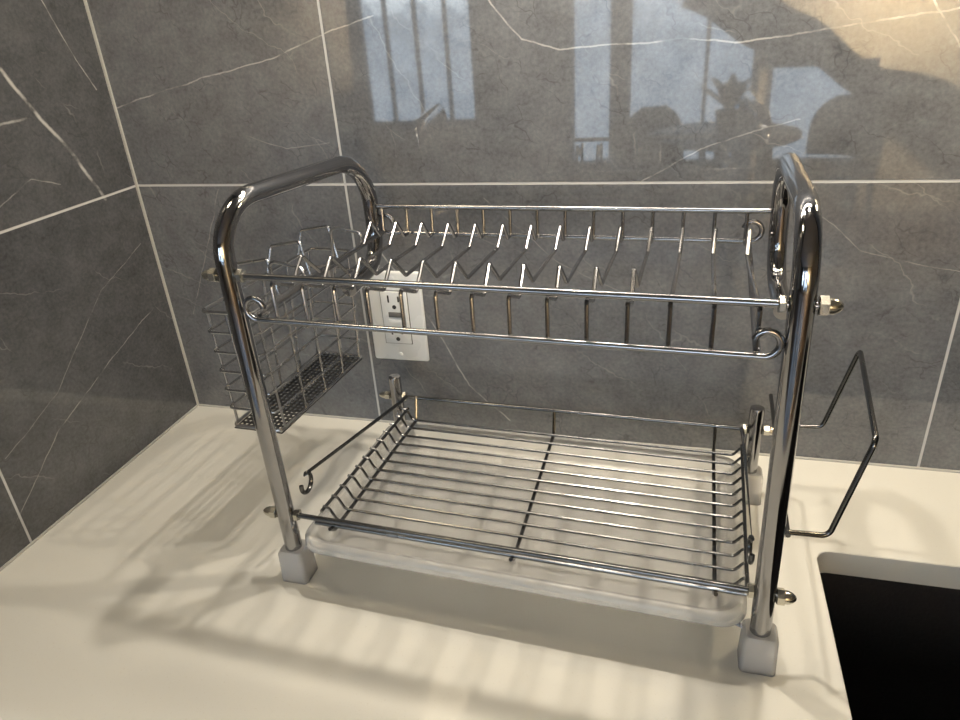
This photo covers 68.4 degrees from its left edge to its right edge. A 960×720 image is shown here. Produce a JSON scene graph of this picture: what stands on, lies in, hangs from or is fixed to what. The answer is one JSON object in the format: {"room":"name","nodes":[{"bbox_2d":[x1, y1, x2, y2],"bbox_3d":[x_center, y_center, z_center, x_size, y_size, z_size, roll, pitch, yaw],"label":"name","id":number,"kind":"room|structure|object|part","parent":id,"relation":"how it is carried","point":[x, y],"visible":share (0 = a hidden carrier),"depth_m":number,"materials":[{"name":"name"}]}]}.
{"room":"kitchen","nodes":[
{"label":"kitchen","id":0,"kind":"room"},
{"bbox_2d":[0,0,196,567],"bbox_3d":[-0.563,-0.164,0.535,0.118,2.670,0.660,4,27,15],"label":"wall","id":1,"kind":"structure","parent":0,"point":[93,370],"depth_m":0.76,"materials":[{"name":"grey stone"}]},
{"bbox_2d":[87,0,959,469],"bbox_3d":[0.107,-0.303,0.717,7.000,2.670,0.120,4,27,15],"label":"wall","id":2,"kind":"structure","parent":0,"point":[624,103],"depth_m":0.72,"materials":[{"name":"grey stone"}]},
{"bbox_2d":[83,0,198,404],"bbox_3d":[-0.432,-0.472,0.719,0.002,1.200,0.002,4,27,15],"label":"trim","id":3,"kind":"structure","parent":2,"relation":"attached to","point":[84,1],"depth_m":0.85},
{"bbox_2d":[366,270,429,360],"bbox_3d":[-0.099,-0.051,0.834,0.070,0.114,0.009,4,27,15],"label":"electrical outlet","id":4,"kind":"object","parent":2,"relation":"attached to","point":[385,306],"visible":0.73,"depth_m":0.83,"materials":[{"name":"white plastic"}]},
{"bbox_2d":[379,290,412,343],"bbox_3d":[-0.099,-0.050,0.833,0.034,0.068,0.003,4,27,15],"label":"receptacle","id":5,"kind":"object","parent":4,"relation":"attached to","point":[389,305],"depth_m":0.83,"materials":[{"name":"white plastic"}]},
{"bbox_2d":[0,406,959,719],"bbox_3d":[0.986,0.307,0.326,3.032,0.026,0.640,4,27,15],"label":"countertop","id":6,"kind":"structure","parent":2,"relation":"attached to","point":[163,594],"depth_m":0.62,"materials":[{"name":"beige stone"}]},
{"bbox_2d":[201,153,843,676],"bbox_3d":[0.038,0.013,0.620,0.460,0.360,0.251,4,27,15],"label":"dish rack","id":7,"kind":"object","parent":6,"relation":"on","point":[758,644],"visible":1,"depth_m":0.57,"materials":[{"name":"silver metal"}]},
{"bbox_2d":[202,225,362,433],"bbox_3d":[-0.171,-0.039,0.693,0.092,0.160,0.182,5,28,18],"label":"utensil basket","id":8,"kind":"object","parent":7,"relation":"hanging from","point":[319,355],"visible":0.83,"depth_m":0.70,"materials":[{"name":"metal"}]},
{"bbox_3d":[-0.138,-0.007,0.672,0.028,0.348,0.223,8,29,23],"label":"frame","id":9,"kind":"part","parent":7,"relation":"part of","materials":[{"name":"silver metal"}]},
{"bbox_3d":[-0.093,0.060,0.814,0.014,0.096,0.014,4,27,15],"label":"post","id":10,"kind":"part","parent":7,"relation":"part of","materials":[{"name":"silver metal"}]},
{"bbox_2d":[216,204,818,360],"bbox_3d":[0.026,-0.079,0.576,0.429,0.039,0.235,4,27,15],"label":"shelf","id":11,"kind":"object","parent":7,"relation":"attached to","point":[802,303],"depth_m":0.53,"materials":[{"name":"metal"}]},
{"bbox_2d":[305,420,746,626],"bbox_3d":[0.049,0.139,0.672,0.382,0.023,0.218,5,28,17],"label":"drip tray","id":12,"kind":"object","parent":7,"relation":"in","point":[677,602],"visible":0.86,"depth_m":0.67,"materials":[{"name":"plastic"}]},
{"bbox_2d":[276,395,776,596],"bbox_3d":[0.042,0.102,0.665,0.435,0.051,0.228,4,27,15],"label":"shelf","id":13,"kind":"object","parent":7,"relation":"attached to","point":[765,585],"depth_m":0.64,"materials":[{"name":"metal"}]},
{"bbox_3d":[0.272,0.088,0.705,0.014,0.096,0.014,4,27,15],"label":"post","id":14,"kind":"part","parent":7,"relation":"part of","materials":[{"name":"silver metal"}]},
{"bbox_3d":[0.232,0.023,0.560,0.022,0.347,0.227,5,28,17],"label":"frame","id":15,"kind":"part","parent":7,"relation":"part of","materials":[{"name":"silver metal"}]},
{"bbox_2d":[769,350,878,537],"bbox_3d":[0.272,0.048,0.563,0.065,0.086,0.201,4,27,15],"label":"cup holder","id":16,"kind":"object","parent":7,"relation":"attached to","point":[859,354],"visible":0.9,"depth_m":0.50,"materials":[{"name":"metal"}]},
{"bbox_2d":[820,573,959,719],"bbox_3d":[0.615,0.413,0.451,0.759,0.227,0.448,4,27,15],"label":"sink","id":17,"kind":"object","parent":6,"relation":"in","point":[898,643],"visible":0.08,"depth_m":0.69,"materials":[{"name":"black stone"}]},
{"bbox_2d":[0,404,959,571],"bbox_3d":[0.985,0.294,0.320,3.032,0.002,0.640,4,27,15],"label":"trim","id":18,"kind":"structure","parent":2,"relation":"attached to","point":[17,555],"depth_m":0.80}
]}

